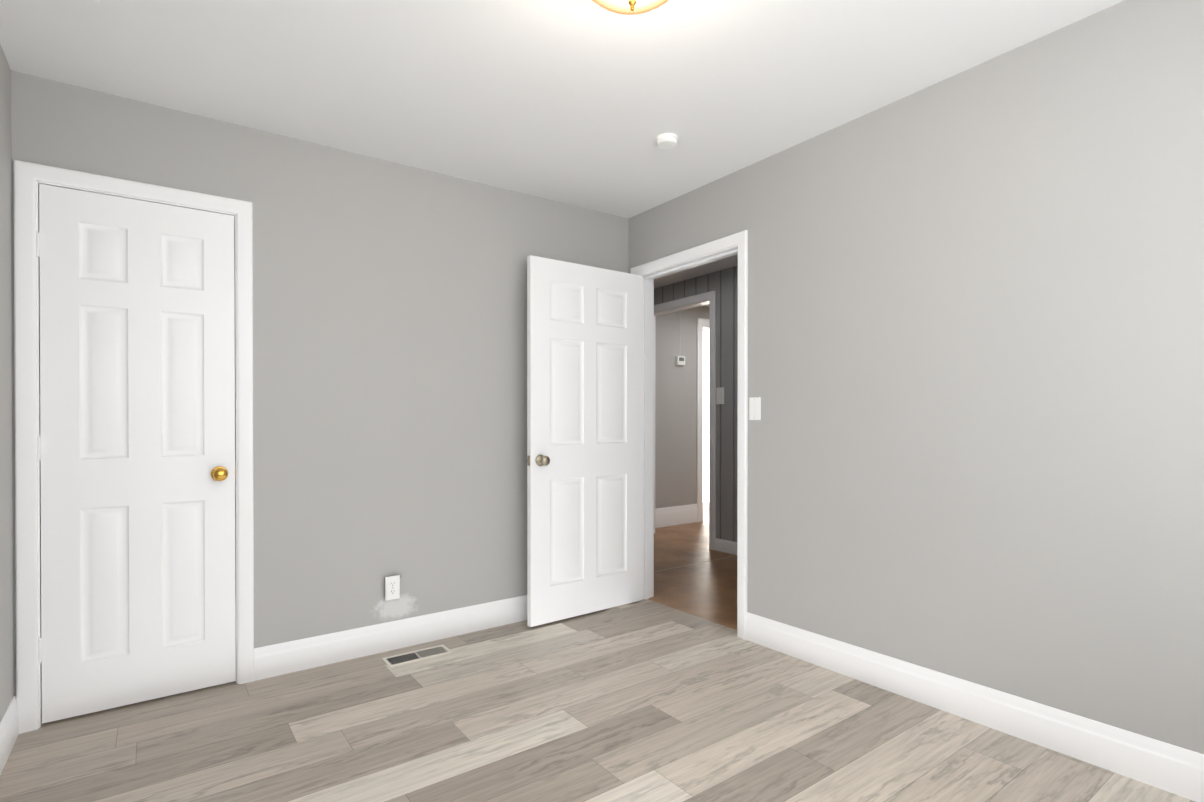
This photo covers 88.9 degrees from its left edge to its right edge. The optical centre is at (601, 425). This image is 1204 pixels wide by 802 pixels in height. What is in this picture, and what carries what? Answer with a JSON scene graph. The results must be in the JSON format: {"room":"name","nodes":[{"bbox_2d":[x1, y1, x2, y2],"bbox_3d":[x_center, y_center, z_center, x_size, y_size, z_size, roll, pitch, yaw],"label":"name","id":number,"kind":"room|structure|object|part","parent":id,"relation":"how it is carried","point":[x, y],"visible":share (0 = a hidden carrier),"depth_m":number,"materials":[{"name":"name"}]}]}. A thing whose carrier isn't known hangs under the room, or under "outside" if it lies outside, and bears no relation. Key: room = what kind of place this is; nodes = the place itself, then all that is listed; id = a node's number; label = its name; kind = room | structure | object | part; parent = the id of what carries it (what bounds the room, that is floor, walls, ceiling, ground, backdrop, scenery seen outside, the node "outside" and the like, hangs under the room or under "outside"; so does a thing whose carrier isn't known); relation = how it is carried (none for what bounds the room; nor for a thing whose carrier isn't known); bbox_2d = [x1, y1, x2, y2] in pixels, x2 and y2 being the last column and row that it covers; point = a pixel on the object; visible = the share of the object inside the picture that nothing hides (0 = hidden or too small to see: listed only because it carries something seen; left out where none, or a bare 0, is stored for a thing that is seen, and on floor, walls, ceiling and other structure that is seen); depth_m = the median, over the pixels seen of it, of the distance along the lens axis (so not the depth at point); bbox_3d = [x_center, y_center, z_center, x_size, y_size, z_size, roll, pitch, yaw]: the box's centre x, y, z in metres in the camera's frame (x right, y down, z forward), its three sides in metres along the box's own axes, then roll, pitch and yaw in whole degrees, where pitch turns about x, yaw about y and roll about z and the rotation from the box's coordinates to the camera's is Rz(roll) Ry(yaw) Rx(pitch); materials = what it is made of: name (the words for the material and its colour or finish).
{"room":"empty bedroom","nodes":[
{"label":"empty bedroom","id":0,"kind":"room"},
{"bbox_2d":[0,44,13,721],"bbox_3d":[-1.375,-0.087,1.068,0.120,2.466,4.380,0,0,-36],"label":"wall","id":1,"kind":"structure","parent":0,"point":[6,558],"depth_m":2.16,"materials":[{"name":"grey paint"}]},
{"bbox_2d":[0,695,18,774],"bbox_3d":[-1.133,1.062,0.855,0.014,0.160,3.500,0,0,-36],"label":"baseboard","id":2,"kind":"structure","parent":1,"relation":"attached to","point":[9,724],"depth_m":2.12,"materials":[{"name":"white wood"}]},
{"bbox_2d":[11,70,627,695],"bbox_3d":[-1.083,-0.100,3.125,3.015,2.463,0.120,0,0,-36],"label":"wall","id":3,"kind":"structure","parent":0,"point":[389,368],"depth_m":3.00,"materials":[{"name":"grey paint"}]},
{"bbox_2d":[13,160,253,733],"bbox_3d":[-1.889,0.099,2.538,0.672,2.069,0.120,0,0,-36],"label":"door frame","id":4,"kind":"structure","parent":3,"relation":"attached to","point":[38,427],"depth_m":2.33,"materials":[{"name":"white wood"}]},
{"bbox_2d":[39,184,235,723],"bbox_3d":[-1.842,0.104,2.482,0.640,2.035,0.104,0,0,-36],"label":"closet door","id":5,"kind":"structure","parent":3,"relation":"in","point":[137,374],"depth_m":2.47,"materials":[{"name":"white wood"}]},
{"bbox_3d":[-1.622,0.206,2.639,0.100,0.065,0.099,0,0,-36],"label":"knob","id":6,"kind":"part","parent":5,"relation":"part of","materials":[{"name":"gold metal"}]},
{"bbox_2d":[254,595,526,680],"bbox_3d":[-0.675,1.045,3.329,2.122,0.156,0.040,0,0,-36],"label":"baseboard","id":7,"kind":"structure","parent":3,"relation":"attached to","point":[296,655],"depth_m":3.04,"materials":[{"name":"white wood"}]},
{"bbox_2d":[0,0,1123,306],"bbox_3d":[0.655,-1.393,4.298,7.215,0.196,7.220,0,0,-36],"label":"ceiling","id":8,"kind":"structure","parent":0,"point":[580,102],"depth_m":2.28,"materials":[{"name":"white paint"}]},
{"bbox_2d":[592,0,667,14],"bbox_3d":[0.083,-1.234,1.687,0.382,0.184,0.382,0,0,-36],"label":"ceiling light","id":9,"kind":"object","parent":8,"relation":"attached to","point":[629,7],"visible":1,"depth_m":1.72,"materials":[{"name":"white glass"}]},
{"bbox_2d":[656,133,677,148],"bbox_3d":[0.301,-1.314,2.838,0.102,0.037,0.102,0,0,-36],"label":"smoke detector","id":10,"kind":"object","parent":8,"relation":"attached to","point":[666,140],"visible":1,"depth_m":2.81,"materials":[{"name":"white plastic"}]},
{"bbox_2d":[0,502,1194,801],"bbox_3d":[0.679,1.137,4.279,7.215,0.176,7.300,0,0,-36],"label":"floor","id":11,"kind":"structure","parent":0,"point":[645,700],"depth_m":2.23,"materials":[{"name":"wood"}]},
{"bbox_2d":[382,644,451,666],"bbox_3d":[-0.898,1.117,2.989,0.305,0.007,0.125,0,0,-36],"label":"floor vent","id":12,"kind":"object","parent":11,"relation":"in","point":[412,656],"visible":1,"depth_m":2.98,"materials":[{"name":"beige metal"}]},
{"bbox_2d":[654,555,736,571],"bbox_3d":[0.595,1.095,4.763,1.380,0.012,0.012,0,0,-36],"label":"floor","id":13,"kind":"structure","parent":11,"relation":"on","point":[692,564],"depth_m":4.84,"materials":[{"name":"beige wood"}]},
{"bbox_2d":[655,306,708,508],"bbox_3d":[1.357,-0.143,7.192,2.480,2.459,0.120,0,0,-36],"label":"wall","id":14,"kind":"structure","parent":0,"point":[676,432],"depth_m":6.70,"materials":[{"name":"grey paint"}]},
{"bbox_2d":[655,504,697,527],"bbox_3d":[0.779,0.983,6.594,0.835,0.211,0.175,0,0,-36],"label":"baseboard","id":15,"kind":"structure","parent":14,"relation":"attached to","point":[674,515],"depth_m":6.71,"materials":[{"name":"white wood"}]},
{"bbox_2d":[676,356,684,365],"bbox_3d":[0.851,-0.712,6.728,0.120,0.103,0.028,0,0,-36],"label":"thermostat","id":16,"kind":"object","parent":14,"relation":"attached to","point":[680,360],"visible":0.92,"depth_m":6.72,"materials":[{"name":"white plastic"}]},
{"bbox_2d":[697,318,708,521],"bbox_3d":[1.491,-0.072,7.204,1.040,2.302,0.018,0,0,-36],"label":"door frame","id":17,"kind":"structure","parent":14,"relation":"attached to","point":[701,323],"depth_m":6.91,"materials":[{"name":"white wood"}]},
{"bbox_2d":[654,266,737,541],"bbox_3d":[1.461,-0.133,4.842,0.120,2.482,7.100,0,0,-36],"label":"wall","id":18,"kind":"structure","parent":0,"point":[723,283],"depth_m":5.29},
{"bbox_2d":[654,290,715,549],"bbox_3d":[0.746,-0.048,5.824,0.157,2.281,1.021,0,0,-36],"label":"door frame","id":19,"kind":"structure","parent":18,"relation":"attached to","point":[710,296],"depth_m":5.41,"materials":[{"name":"white wood"}]},
{"bbox_2d":[716,387,723,403],"bbox_3d":[1.025,-0.261,5.328,0.012,0.144,0.088,0,0,-36],"label":"light switch","id":20,"kind":"object","parent":18,"relation":"attached to","point":[719,395],"visible":1,"depth_m":5.32,"materials":[{"name":"white plastic"}]},
{"bbox_2d":[715,538,736,554],"bbox_3d":[2.245,1.033,3.659,0.014,0.130,4.254,0,0,-36],"label":"baseboard","id":21,"kind":"structure","parent":18,"relation":"attached to","point":[726,546],"depth_m":5.27,"materials":[{"name":"white wood"}]},
{"bbox_2d":[628,0,1203,753],"bbox_3d":[1.214,-0.119,2.633,0.120,2.462,3.620,0,0,-36],"label":"wall","id":22,"kind":"structure","parent":0,"point":[976,362],"depth_m":2.22,"materials":[{"name":"grey paint"}]},
{"bbox_2d":[527,255,641,626],"bbox_3d":[-0.083,0.081,3.606,0.820,2.036,0.173,0,0,-38],"label":"bedroom door","id":23,"kind":"structure","parent":22,"relation":"in","point":[584,439],"depth_m":3.57,"materials":[{"name":"white wood"}]},
{"bbox_3d":[-0.367,0.190,3.388,0.104,0.065,0.173,0,0,-38],"label":"knob","id":24,"kind":"part","parent":23,"relation":"part of","materials":[{"name":"silver metal"}]},
{"bbox_2d":[631,230,747,639],"bbox_3d":[0.521,0.047,3.586,0.157,2.117,0.946,0,0,-36],"label":"door frame","id":25,"kind":"structure","parent":22,"relation":"attached to","point":[740,239],"depth_m":3.47,"materials":[{"name":"white wood"}]},
{"bbox_2d":[749,397,760,419],"bbox_3d":[0.777,-0.088,3.124,0.010,0.115,0.070,0,0,-36],"label":"light switch","id":26,"kind":"object","parent":22,"relation":"attached to","point":[754,408],"visible":1,"depth_m":3.12,"materials":[{"name":"white plastic"}]},
{"bbox_2d":[745,612,1203,801],"bbox_3d":[1.477,1.030,2.165,0.014,0.155,2.484,0,0,-36],"label":"baseboard","id":27,"kind":"structure","parent":22,"relation":"attached to","point":[1174,769],"depth_m":2.20,"materials":[{"name":"white wood"}]},
{"label":"outside","id":28,"kind":"structure","parent":0,"visible":0},
{"bbox_2d":[703,329,708,501],"bbox_3d":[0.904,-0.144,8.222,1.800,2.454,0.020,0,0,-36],"label":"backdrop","id":29,"kind":"structure","parent":28,"point":[705,415],"depth_m":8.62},
{"bbox_3d":[-1.042,0.801,3.070,0.072,0.105,0.024,0,0,-36],"label":"electrical outlet box","id":30,"kind":"object","parent":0,"visible":0},
{"bbox_2d":[385,575,399,600],"bbox_3d":[-1.041,0.805,3.052,0.070,0.116,0.007,0,0,-36],"label":"electrical outlet","id":31,"kind":"object","parent":30,"relation":"attached to","point":[392,587],"visible":1,"depth_m":3.05,"materials":[{"name":"white plastic"}]}
]}

